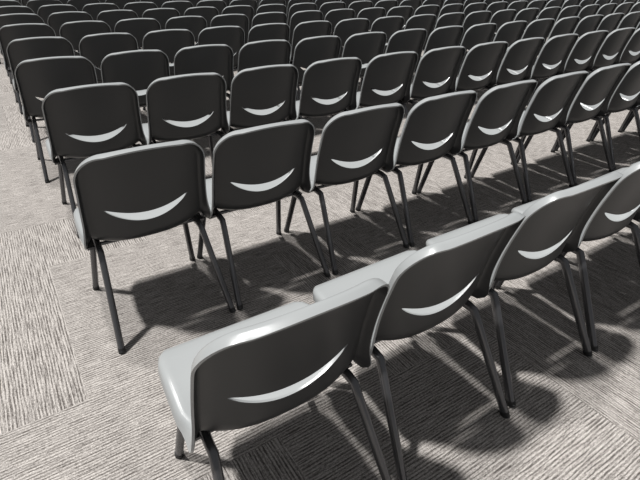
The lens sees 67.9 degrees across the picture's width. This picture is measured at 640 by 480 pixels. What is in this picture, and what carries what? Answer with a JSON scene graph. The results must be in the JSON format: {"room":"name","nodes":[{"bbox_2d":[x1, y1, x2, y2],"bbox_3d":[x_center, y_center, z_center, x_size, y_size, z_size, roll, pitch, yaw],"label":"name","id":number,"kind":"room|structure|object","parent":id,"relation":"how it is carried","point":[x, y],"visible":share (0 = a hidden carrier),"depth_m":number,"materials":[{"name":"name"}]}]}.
{"room":"conference hall","nodes":[
{"label":"conference hall","id":0,"kind":"room"},
{"bbox_2d":[0,20,639,479],"bbox_3d":[3.736,-7.159,14.773,40.000,0.001,32.000,-18,36,-28],"label":"floor","id":1,"kind":"structure","parent":0,"point":[73,407],"depth_m":1.99,"materials":[{"name":"carpet"}]},
{"bbox_2d":[0,0,21,63],"bbox_3d":[-4.432,-2.990,6.779,0.518,0.798,0.564,-18,36,-29],"label":"chair","id":2,"kind":"object","parent":1,"relation":"on","point":[2,2],"visible":0.23,"depth_m":6.53,"materials":[{"name":"grey plastic"}]},
{"bbox_2d":[0,6,34,75],"bbox_3d":[-3.870,-2.587,6.123,0.518,0.798,0.564,-17,36,-28],"label":"chair","id":3,"kind":"object","parent":1,"relation":"on","point":[3,9],"visible":0.27,"depth_m":5.84,"materials":[{"name":"grey plastic"}]},
{"bbox_2d":[0,13,43,89],"bbox_3d":[-3.358,-2.170,5.442,0.518,0.798,0.564,-18,36,-28],"label":"chair","id":4,"kind":"object","parent":1,"relation":"on","point":[16,18],"visible":0.34,"depth_m":5.16,"materials":[{"name":"grey plastic"}]},
{"bbox_2d":[0,23,55,113],"bbox_3d":[-2.850,-1.748,4.753,0.518,0.798,0.564,-18,36,-29],"label":"chair","id":5,"kind":"object","parent":1,"relation":"on","point":[8,33],"visible":0.4,"depth_m":4.49,"materials":[{"name":"grey plastic"}]},
{"bbox_2d":[6,37,74,141],"bbox_3d":[-2.327,-1.335,4.079,0.518,0.798,0.564,-18,36,-29],"label":"chair","id":6,"kind":"object","parent":1,"relation":"on","point":[18,50],"visible":0.34,"depth_m":3.81,"materials":[{"name":"grey plastic"}]},
{"bbox_2d":[26,0,62,14],"bbox_3d":[-3.996,-3.133,7.032,0.518,0.798,0.564,-18,36,-29],"label":"chair","id":7,"kind":"object","parent":1,"relation":"on","point":[34,5],"visible":0.19,"depth_m":6.73,"materials":[{"name":"grey plastic"}]},
{"bbox_2d":[14,56,97,182],"bbox_3d":[-1.818,-0.915,3.392,0.518,0.798,0.564,-17,35,-28],"label":"chair","id":8,"kind":"object","parent":1,"relation":"on","point":[37,77],"visible":0.63,"depth_m":3.17,"materials":[{"name":"grey plastic"}]},
{"bbox_2d":[37,4,77,36],"bbox_3d":[-3.448,-2.726,6.370,0.518,0.798,0.564,-18,36,-29],"label":"chair","id":9,"kind":"object","parent":1,"relation":"on","point":[44,11],"visible":0.27,"depth_m":6.07,"materials":[{"name":"grey plastic"}]},
{"bbox_2d":[47,11,98,68],"bbox_3d":[-2.928,-2.311,5.691,0.518,0.798,0.564,-18,36,-28],"label":"chair","id":10,"kind":"object","parent":1,"relation":"on","point":[56,20],"visible":0.41,"depth_m":5.40,"materials":[{"name":"grey plastic"}]},
{"bbox_2d":[67,0,100,52],"bbox_3d":[-3.561,-3.270,7.276,0.518,0.798,0.564,-18,36,-29],"label":"chair","id":11,"kind":"object","parent":1,"relation":"on","point":[79,4],"visible":0.16,"depth_m":6.99,"materials":[{"name":"grey plastic"}]},
{"bbox_2d":[59,21,111,55],"bbox_3d":[-2.415,-1.889,5.002,0.518,0.798,0.564,-17,35,-28],"label":"chair","id":12,"kind":"object","parent":1,"relation":"on","point":[75,31],"visible":0.41,"depth_m":4.73,"materials":[{"name":"grey plastic"}]},
{"bbox_2d":[42,82,146,237],"bbox_3d":[-1.287,-0.533,2.771,0.518,0.798,0.564,-18,36,-29],"label":"chair","id":13,"kind":"object","parent":1,"relation":"on","point":[95,115],"visible":0.97,"depth_m":2.60,"materials":[{"name":"grey plastic"}]},
{"bbox_2d":[82,3,119,66],"bbox_3d":[-3.006,-2.867,6.619,0.518,0.798,0.564,-18,36,-28],"label":"chair","id":14,"kind":"object","parent":1,"relation":"on","point":[94,9],"visible":0.25,"depth_m":6.33,"materials":[{"name":"grey plastic"}]},
{"bbox_2d":[79,33,140,110],"bbox_3d":[-1.887,-1.474,4.325,0.518,0.798,0.564,-18,36,-29],"label":"chair","id":15,"kind":"object","parent":1,"relation":"on","point":[94,47],"visible":0.37,"depth_m":4.07,"materials":[{"name":"grey plastic"}]},
{"bbox_2d":[97,10,140,48],"bbox_3d":[-2.492,-2.446,5.931,0.518,0.798,0.564,-18,36,-29],"label":"chair","id":16,"kind":"object","parent":1,"relation":"on","point":[111,17],"visible":0.28,"depth_m":5.65,"materials":[{"name":"grey plastic"}]},
{"bbox_2d":[105,0,135,9],"bbox_3d":[-3.120,-3.413,7.528,0.518,0.798,0.564,-17,35,-28],"label":"chair","id":17,"kind":"object","parent":1,"relation":"on","point":[120,3],"visible":0.06,"depth_m":7.26,"materials":[{"name":"grey plastic"}]},
{"bbox_2d":[100,49,169,107],"bbox_3d":[-1.392,-1.055,3.640,0.518,0.798,0.564,-18,36,-29],"label":"chair","id":18,"kind":"object","parent":1,"relation":"on","point":[138,69],"visible":0.44,"depth_m":3.40,"materials":[{"name":"grey plastic"}]},
{"bbox_2d":[114,18,160,49],"bbox_3d":[-1.992,-2.030,5.251,0.518,0.798,0.564,-18,36,-29],"label":"chair","id":19,"kind":"object","parent":1,"relation":"on","point":[137,27],"visible":0.3,"depth_m":4.99,"materials":[{"name":"grey plastic"}]},
{"bbox_2d":[123,2,157,17],"bbox_3d":[-2.569,-3.009,6.870,0.518,0.798,0.564,-18,36,-28],"label":"chair","id":20,"kind":"object","parent":1,"relation":"on","point":[139,8],"visible":0.3,"depth_m":6.59,"materials":[{"name":"grey plastic"}]},
{"bbox_2d":[73,140,235,353],"bbox_3d":[-0.732,-0.068,2.010,0.518,0.798,0.564,-18,36,-29],"label":"chair","id":21,"kind":"object","parent":1,"relation":"on","point":[146,190],"visible":1,"depth_m":1.85,"materials":[{"name":"grey plastic"}]},
{"bbox_2d":[142,8,179,48],"bbox_3d":[-2.056,-2.588,6.182,0.518,0.798,0.564,-18,36,-29],"label":"chair","id":22,"kind":"object","parent":1,"relation":"on","point":[162,15],"visible":0.33,"depth_m":5.92,"materials":[{"name":"grey plastic"}]},
{"bbox_2d":[142,29,208,114],"bbox_3d":[-1.449,-1.616,4.576,0.518,0.798,0.564,-18,36,-29],"label":"chair","id":23,"kind":"object","parent":1,"relation":"on","point":[169,41],"visible":0.48,"depth_m":4.33,"materials":[{"name":"grey plastic"}]},
{"bbox_2d":[161,1,196,42],"bbox_3d":[-2.131,-3.145,7.112,0.518,0.798,0.564,-18,36,-28],"label":"chair","id":24,"kind":"object","parent":1,"relation":"on","point":[181,6],"visible":0.27,"depth_m":6.84,"materials":[{"name":"grey plastic"}]},
{"bbox_2d":[142,72,228,163],"bbox_3d":[-0.846,-0.675,3.023,0.518,0.798,0.564,-17,35,-28],"label":"chair","id":25,"kind":"object","parent":1,"relation":"on","point":[186,101],"visible":0.97,"depth_m":2.84,"materials":[{"name":"grey plastic"}]},
{"bbox_2d":[165,16,206,62],"bbox_3d":[-1.551,-2.171,5.500,0.518,0.798,0.564,-18,36,-29],"label":"chair","id":26,"kind":"object","parent":1,"relation":"on","point":[195,24],"visible":0.33,"depth_m":5.24,"materials":[{"name":"grey plastic"}]},
{"bbox_2d":[184,6,218,41],"bbox_3d":[-1.614,-2.729,6.433,0.518,0.798,0.564,-18,36,-28],"label":"chair","id":27,"kind":"object","parent":1,"relation":"on","point":[208,13],"visible":0.27,"depth_m":6.17,"materials":[{"name":"grey plastic"}]},
{"bbox_2d":[174,44,240,140],"bbox_3d":[-0.960,-1.196,3.890,0.518,0.798,0.564,-18,36,-29],"label":"chair","id":28,"kind":"object","parent":1,"relation":"on","point":[216,58],"visible":0.38,"depth_m":3.65,"materials":[{"name":"grey plastic"}]},
{"bbox_2d":[196,0,225,14],"bbox_3d":[-1.698,-3.284,7.358,0.518,0.798,0.564,-18,36,-28],"label":"chair","id":29,"kind":"object","parent":1,"relation":"on","point":[220,5],"visible":0.34,"depth_m":7.08,"materials":[{"name":"grey plastic"}]},
{"bbox_2d":[198,26,244,114],"bbox_3d":[-1.020,-1.759,4.829,0.518,0.798,0.564,-18,36,-28],"label":"chair","id":30,"kind":"object","parent":1,"relation":"on","point":[232,36],"visible":0.36,"depth_m":4.58,"materials":[{"name":"grey plastic"}]},
{"bbox_2d":[210,14,248,44],"bbox_3d":[-1.116,-2.309,5.746,0.518,0.798,0.564,-18,36,-28],"label":"chair","id":31,"kind":"object","parent":1,"relation":"on","point":[241,20],"visible":0.3,"depth_m":5.48,"materials":[{"name":"grey plastic"}]},
{"bbox_2d":[222,5,253,30],"bbox_3d":[-1.183,-2.866,6.675,0.518,0.798,0.564,-18,36,-29],"label":"chair","id":32,"kind":"object","parent":1,"relation":"on","point":[247,10],"visible":0.36,"depth_m":6.41,"materials":[{"name":"grey plastic"}]},
{"bbox_2d":[229,0,256,52],"bbox_3d":[-1.260,-3.425,7.607,0.518,0.798,0.564,-18,36,-29],"label":"chair","id":33,"kind":"object","parent":1,"relation":"on","point":[253,3],"visible":0.3,"depth_m":7.34,"materials":[{"name":"grey plastic"}]},
{"bbox_2d":[220,64,298,138],"bbox_3d":[-0.419,-0.813,3.266,0.518,0.798,0.564,-18,36,-29],"label":"chair","id":34,"kind":"object","parent":1,"relation":"on","point":[261,89],"visible":0.84,"depth_m":3.08,"materials":[{"name":"grey plastic"}]},
{"bbox_2d":[228,40,290,110],"bbox_3d":[-0.520,-1.337,4.139,0.518,0.798,0.564,-18,36,-28],"label":"chair","id":35,"kind":"object","parent":1,"relation":"on","point":[264,52],"visible":0.39,"depth_m":3.88,"materials":[{"name":"grey plastic"}]},
{"bbox_2d":[197,119,330,309],"bbox_3d":[-0.301,-0.206,2.256,0.518,0.798,0.564,-18,36,-29],"label":"chair","id":36,"kind":"object","parent":1,"relation":"on","point":[251,167],"visible":0.95,"depth_m":2.10,"materials":[{"name":"grey plastic"}]},
{"bbox_2d":[247,23,289,42],"bbox_3d":[-0.588,-1.896,5.071,0.518,0.798,0.564,-18,36,-29],"label":"chair","id":37,"kind":"object","parent":1,"relation":"on","point":[270,31],"visible":0.38,"depth_m":4.80,"materials":[{"name":"grey plastic"}]},
{"bbox_2d":[251,12,286,27],"bbox_3d":[-0.682,-2.451,5.997,0.518,0.798,0.564,-18,36,-29],"label":"chair","id":38,"kind":"object","parent":1,"relation":"on","point":[267,17],"visible":0.26,"depth_m":5.71,"materials":[{"name":"grey plastic"}]},
{"bbox_2d":[256,4,292,61],"bbox_3d":[-0.752,-3.011,6.932,0.518,0.798,0.564,-17,35,-28],"label":"chair","id":39,"kind":"object","parent":1,"relation":"on","point":[268,7],"visible":0.33,"depth_m":6.63,"materials":[{"name":"grey plastic"}]},
{"bbox_2d":[158,278,391,479],"bbox_3d":[-0.117,0.391,1.263,0.518,0.798,0.564,-17,36,-28],"label":"chair","id":40,"kind":"object","parent":1,"relation":"on","point":[260,368],"visible":1,"depth_m":1.10,"materials":[{"name":"grey plastic"}]},
{"bbox_2d":[287,3,316,45],"bbox_3d":[-0.320,-3.150,7.177,0.518,0.798,0.564,-18,36,-29],"label":"chair","id":41,"kind":"object","parent":1,"relation":"on","point":[294,8],"visible":0.34,"depth_m":6.88,"materials":[{"name":"grey plastic"}]},
{"bbox_2d":[289,10,322,44],"bbox_3d":[-0.238,-2.588,6.240,0.518,0.798,0.564,-18,36,-29],"label":"chair","id":42,"kind":"object","parent":1,"relation":"on","point":[298,17],"visible":0.38,"depth_m":5.96,"materials":[{"name":"grey plastic"}]},
{"bbox_2d":[290,20,331,99],"bbox_3d":[-0.149,-2.034,5.317,0.518,0.798,0.564,-18,36,-29],"label":"chair","id":43,"kind":"object","parent":1,"relation":"on","point":[307,29],"visible":0.44,"depth_m":5.06,"materials":[{"name":"grey plastic"}]},
{"bbox_2d":[292,36,340,117],"bbox_3d":[-0.089,-1.472,4.378,0.518,0.798,0.564,-18,36,-29],"label":"chair","id":44,"kind":"object","parent":1,"relation":"on","point":[310,50],"visible":0.46,"depth_m":4.14,"materials":[{"name":"grey plastic"}]},
{"bbox_2d":[278,57,361,155],"bbox_3d":[0.018,-0.953,3.515,0.518,0.798,0.564,-18,36,-29],"label":"chair","id":45,"kind":"object","parent":1,"relation":"on","point":[325,81],"visible":0.86,"depth_m":3.33,"materials":[{"name":"grey plastic"}]},
{"bbox_2d":[319,2,345,33],"bbox_3d":[0.120,-3.289,7.424,0.518,0.798,0.564,-18,36,-28],"label":"chair","id":46,"kind":"object","parent":1,"relation":"on","point":[326,7],"visible":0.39,"depth_m":7.13,"materials":[{"name":"grey plastic"}]},
{"bbox_2d":[324,9,354,35],"bbox_3d":[0.191,-2.731,6.492,0.518,0.798,0.564,-18,36,-29],"label":"chair","id":47,"kind":"object","parent":1,"relation":"on","point":[335,16],"visible":0.4,"depth_m":6.22,"materials":[{"name":"grey plastic"}]},
{"bbox_2d":[284,103,408,273],"bbox_3d":[0.139,-0.348,2.506,0.518,0.798,0.564,-18,36,-28],"label":"chair","id":48,"kind":"object","parent":1,"relation":"on","point":[349,140],"visible":0.88,"depth_m":2.36,"materials":[{"name":"grey plastic"}]},
{"bbox_2d":[333,18,373,89],"bbox_3d":[0.290,-2.178,5.572,0.518,0.798,0.564,-18,36,-28],"label":"chair","id":49,"kind":"object","parent":1,"relation":"on","point":[346,28],"visible":0.48,"depth_m":5.31,"materials":[{"name":"grey plastic"}]},
{"bbox_2d":[342,32,386,109],"bbox_3d":[0.351,-1.618,4.637,0.518,0.798,0.564,-18,36,-28],"label":"chair","id":50,"kind":"object","parent":1,"relation":"on","point":[366,46],"visible":0.46,"depth_m":4.40,"materials":[{"name":"grey plastic"}]},
{"bbox_2d":[357,7,385,29],"bbox_3d":[0.628,-2.868,6.736,0.518,0.798,0.564,-18,36,-29],"label":"chair","id":51,"kind":"object","parent":1,"relation":"on","point":[373,13],"visible":0.29,"depth_m":6.47,"materials":[{"name":"grey plastic"}]},
{"bbox_2d":[337,51,417,117],"bbox_3d":[0.463,-1.092,3.760,0.518,0.798,0.564,-17,36,-28],"label":"chair","id":52,"kind":"object","parent":1,"relation":"on","point":[384,73],"visible":0.84,"depth_m":3.58,"materials":[{"name":"grey plastic"}]},
{"bbox_2d":[370,16,403,53],"bbox_3d":[0.726,-2.321,5.823,0.518,0.798,0.564,-17,35,-28],"label":"chair","id":53,"kind":"object","parent":1,"relation":"on","point":[389,25],"visible":0.42,"depth_m":5.57,"materials":[{"name":"grey plastic"}]},
{"bbox_2d":[364,28,426,72],"bbox_3d":[0.783,-1.756,4.882,0.518,0.798,0.564,-18,36,-29],"label":"chair","id":54,"kind":"object","parent":1,"relation":"on","point":[408,39],"visible":0.43,"depth_m":4.63,"materials":[{"name":"grey plastic"}]},
{"bbox_2d":[386,6,412,29],"bbox_3d":[1.059,-3.009,6.984,0.518,0.798,0.564,-18,36,-29],"label":"chair","id":55,"kind":"object","parent":1,"relation":"on","point":[406,12],"visible":0.35,"depth_m":6.72,"materials":[{"name":"grey plastic"}]},
{"bbox_2d":[386,14,435,49],"bbox_3d":[1.163,-2.457,6.065,0.518,0.798,0.564,-18,36,-28],"label":"chair","id":56,"kind":"object","parent":1,"relation":"on","point":[424,21],"visible":0.48,"depth_m":5.80,"materials":[{"name":"grey plastic"}]},
{"bbox_2d":[356,90,476,245],"bbox_3d":[0.573,-0.485,2.750,0.518,0.798,0.564,-18,36,-28],"label":"chair","id":57,"kind":"object","parent":1,"relation":"on","point":[431,120],"visible":0.88,"depth_m":2.60,"materials":[{"name":"grey plastic"}]},
{"bbox_2d":[313,212,525,479],"bbox_3d":[0.310,0.232,1.542,0.518,0.798,0.564,-18,36,-29],"label":"chair","id":58,"kind":"object","parent":1,"relation":"on","point":[428,284],"visible":0.94,"depth_m":1.40,"materials":[{"name":"grey plastic"}]},
{"bbox_2d":[414,5,439,30],"bbox_3d":[1.502,-3.149,7.234,0.518,0.798,0.564,-17,36,-28],"label":"chair","id":59,"kind":"object","parent":1,"relation":"on","point":[425,9],"visible":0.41,"depth_m":6.95,"materials":[{"name":"grey plastic"}]},
{"bbox_2d":[391,46,465,106],"bbox_3d":[0.896,-1.230,4.005,0.518,0.798,0.564,-18,36,-28],"label":"chair","id":60,"kind":"object","parent":1,"relation":"on","point":[437,65],"visible":0.83,"depth_m":3.82,"materials":[{"name":"grey plastic"}]},
{"bbox_2d":[421,26,463,90],"bbox_3d":[1.221,-1.895,5.128,0.518,0.798,0.564,-18,36,-29],"label":"chair","id":61,"kind":"object","parent":1,"relation":"on","point":[446,36],"visible":0.37,"depth_m":4.87,"materials":[{"name":"grey plastic"}]},
{"bbox_2d":[434,12,464,68],"bbox_3d":[1.593,-2.597,6.313,0.518,0.798,0.564,-18,36,-29],"label":"chair","id":62,"kind":"object","parent":1,"relation":"on","point":[456,18],"visible":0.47,"depth_m":6.04,"materials":[{"name":"grey plastic"}]},
{"bbox_2d":[437,3,463,19],"bbox_3d":[1.928,-3.289,7.480,0.518,0.798,0.564,-19,36,-29],"label":"chair","id":63,"kind":"object","parent":1,"relation":"on","point":[449,8],"visible":0.3,"depth_m":7.19,"materials":[{"name":"grey plastic"}]},
{"bbox_2d":[436,41,507,93],"bbox_3d":[1.336,-1.373,4.258,0.518,0.798,0.564,-17,35,-28],"label":"chair","id":64,"kind":"object","parent":1,"relation":"on","point":[482,59],"visible":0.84,"depth_m":4.07,"materials":[{"name":"grey plastic"}]},
{"bbox_2d":[459,11,491,66],"bbox_3d":[2.025,-2.739,6.564,0.518,0.798,0.564,-17,36,-28],"label":"chair","id":65,"kind":"object","parent":1,"relation":"on","point":[478,17],"visible":0.37,"depth_m":6.30,"materials":[{"name":"grey plastic"}]},
{"bbox_2d":[417,80,536,222],"bbox_3d":[1.006,-0.623,2.993,0.518,0.798,0.564,-18,36,-29],"label":"chair","id":66,"kind":"object","parent":1,"relation":"on","point":[500,105],"visible":0.8,"depth_m":2.85,"materials":[{"name":"grey plastic"}]},
{"bbox_2d":[458,23,496,74],"bbox_3d":[1.655,-2.033,5.372,0.518,0.798,0.564,-18,36,-29],"label":"chair","id":67,"kind":"object","parent":1,"relation":"on","point":[476,34],"visible":0.4,"depth_m":5.12,"materials":[{"name":"grey plastic"}]},
{"bbox_2d":[467,21,526,74],"bbox_3d":[2.093,-2.173,5.619,0.518,0.798,0.564,-18,36,-29],"label":"chair","id":68,"kind":"object","parent":1,"relation":"on","point":[510,32],"visible":0.38,"depth_m":5.37,"materials":[{"name":"grey plastic"}]},
{"bbox_2d":[489,9,516,41],"bbox_3d":[2.462,-2.877,6.808,0.518,0.798,0.564,-18,36,-28],"label":"chair","id":69,"kind":"object","parent":1,"relation":"on","point":[500,17],"visible":0.41,"depth_m":6.55,"materials":[{"name":"grey plastic"}]},
{"bbox_2d":[470,37,544,101],"bbox_3d":[1.760,-1.508,4.497,0.518,0.798,0.564,-18,36,-29],"label":"chair","id":70,"kind":"object","parent":1,"relation":"on","point":[522,53],"visible":0.75,"depth_m":4.31,"materials":[{"name":"grey plastic"}]},
{"bbox_2d":[495,8,539,63],"bbox_3d":[2.894,-3.019,7.060,0.518,0.798,0.564,-18,36,-29],"label":"chair","id":71,"kind":"object","parent":1,"relation":"on","point":[529,15],"visible":0.34,"depth_m":6.79,"materials":[{"name":"grey plastic"}]},
{"bbox_2d":[426,171,622,406],"bbox_3d":[0.752,0.077,1.814,0.518,0.798,0.564,-17,36,-28],"label":"chair","id":72,"kind":"object","parent":1,"relation":"on","point":[563,215],"visible":0.83,"depth_m":1.67,"materials":[{"name":"grey plastic"}]},
{"bbox_2d":[471,71,588,202],"bbox_3d":[1.443,-0.761,3.239,0.519,0.798,0.564,-18,36,-29],"label":"chair","id":73,"kind":"object","parent":1,"relation":"on","point":[556,94],"visible":0.82,"depth_m":3.10,"materials":[{"name":"grey plastic"}]},
{"bbox_2d":[507,18,554,80],"bbox_3d":[2.531,-2.318,5.875,0.518,0.798,0.564,-17,35,-28],"label":"chair","id":74,"kind":"object","parent":1,"relation":"on","point":[540,27],"visible":0.42,"depth_m":5.62,"materials":[{"name":"grey plastic"}]},
{"bbox_2d":[524,7,560,61],"bbox_3d":[3.331,-3.155,7.301,0.518,0.798,0.564,-18,36,-29],"label":"chair","id":75,"kind":"object","parent":1,"relation":"on","point":[549,12],"visible":0.31,"depth_m":7.02,"materials":[{"name":"grey plastic"}]},
{"bbox_2d":[507,34,578,105],"bbox_3d":[2.202,-1.651,4.750,0.518,0.798,0.564,-17,35,-28],"label":"chair","id":76,"kind":"object","parent":1,"relation":"on","point":[557,49],"visible":0.79,"depth_m":4.56,"materials":[{"name":"grey plastic"}]},
{"bbox_2d":[543,16,579,78],"bbox_3d":[2.963,-2.453,6.115,0.518,0.798,0.564,-18,36,-29],"label":"chair","id":77,"kind":"object","parent":1,"relation":"on","point":[566,25],"visible":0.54,"depth_m":5.85,"materials":[{"name":"grey plastic"}]},
{"bbox_2d":[495,162,639,350],"bbox_3d":[1.195,-0.064,2.065,0.518,0.798,0.564,-17,36,-28],"label":"chair","id":78,"kind":"object","parent":1,"relation":"on","point":[613,214],"visible":0.52,"depth_m":1.92,"materials":[{"name":"grey plastic"}]},
{"bbox_2d":[554,5,580,58],"bbox_3d":[3.767,-3.299,7.554,0.518,0.798,0.564,-18,36,-28],"label":"chair","id":79,"kind":"object","parent":1,"relation":"on","point":[569,11],"visible":0.36,"depth_m":7.27,"materials":[{"name":"grey plastic"}]},
{"bbox_2d":[531,30,608,98],"bbox_3d":[2.639,-1.793,5.001,0.518,0.798,0.564,-17,36,-28],"label":"chair","id":80,"kind":"object","parent":1,"relation":"on","point":[588,45],"visible":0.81,"depth_m":4.82,"materials":[{"name":"grey plastic"}]},
{"bbox_2d":[516,63,631,185],"bbox_3d":[1.878,-0.905,3.492,0.518,0.798,0.564,-18,36,-28],"label":"chair","id":81,"kind":"object","parent":1,"relation":"on","point":[600,85],"visible":0.74,"depth_m":3.35,"materials":[{"name":"grey plastic"}]},
{"bbox_2d":[573,15,603,39],"bbox_3d":[3.402,-2.594,6.364,0.518,0.798,0.564,-17,36,-28],"label":"chair","id":82,"kind":"object","parent":1,"relation":"on","point":[590,23],"visible":0.46,"depth_m":6.11,"materials":[{"name":"grey plastic"}]},
{"bbox_2d":[555,61,639,170],"bbox_3d":[2.312,-1.048,3.745,0.518,0.798,0.564,-17,36,-28],"label":"chair","id":83,"kind":"object","parent":1,"relation":"on","point":[629,85],"visible":0.64,"depth_m":3.61,"materials":[{"name":"grey plastic"}]},
{"bbox_2d":[563,167,639,256],"bbox_3d":[1.623,-0.202,2.308,0.518,0.798,0.564,-18,36,-29],"label":"chair","id":84,"kind":"object","parent":1,"relation":"on","point":[625,168],"visible":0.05,"depth_m":2.52,"materials":[{"name":"grey plastic"}]},
{"bbox_2d":[574,27,635,73],"bbox_3d":[3.071,-1.929,5.242,0.518,0.798,0.564,-17,36,-28],"label":"chair","id":85,"kind":"object","parent":1,"relation":"on","point":[615,42],"visible":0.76,"depth_m":5.05,"materials":[{"name":"grey plastic"}]},
{"bbox_2d":[596,13,623,33],"bbox_3d":[3.830,-2.735,6.614,0.518,0.798,0.564,-18,36,-29],"label":"chair","id":86,"kind":"object","parent":1,"relation":"on","point":[610,22],"visible":0.45,"depth_m":6.36,"materials":[{"name":"grey plastic"}]},
{"bbox_2d":[590,92,639,140],"bbox_3d":[2.750,-1.183,3.985,0.518,0.798,0.564,-18,36,-29],"label":"chair","id":87,"kind":"object","parent":1,"relation":"on","point":[624,97],"visible":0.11,"depth_m":4.19,"materials":[{"name":"grey plastic"}]},
{"bbox_2d":[594,28,639,70],"bbox_3d":[3.510,-2.071,5.494,0.518,0.798,0.564,-17,35,-28],"label":"chair","id":88,"kind":"object","parent":1,"relation":"on","point":[633,44],"visible":0.5,"depth_m":5.31,"materials":[{"name":"grey plastic"}]},
{"bbox_2d":[617,11,639,64],"bbox_3d":[4.274,-2.875,6.863,0.518,0.798,0.564,-17,35,-28],"label":"chair","id":89,"kind":"object","parent":1,"relation":"on","point":[632,19],"visible":0.41,"depth_m":6.59,"materials":[{"name":"grey plastic"}]},
{"bbox_2d":[622,109,638,131],"bbox_3d":[3.183,-1.323,4.233,0.518,0.798,0.564,-18,36,-29],"label":"chair","id":90,"kind":"object","parent":1,"relation":"on","point":[632,115],"visible":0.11,"depth_m":4.41,"materials":[{"name":"grey plastic"}]}
]}

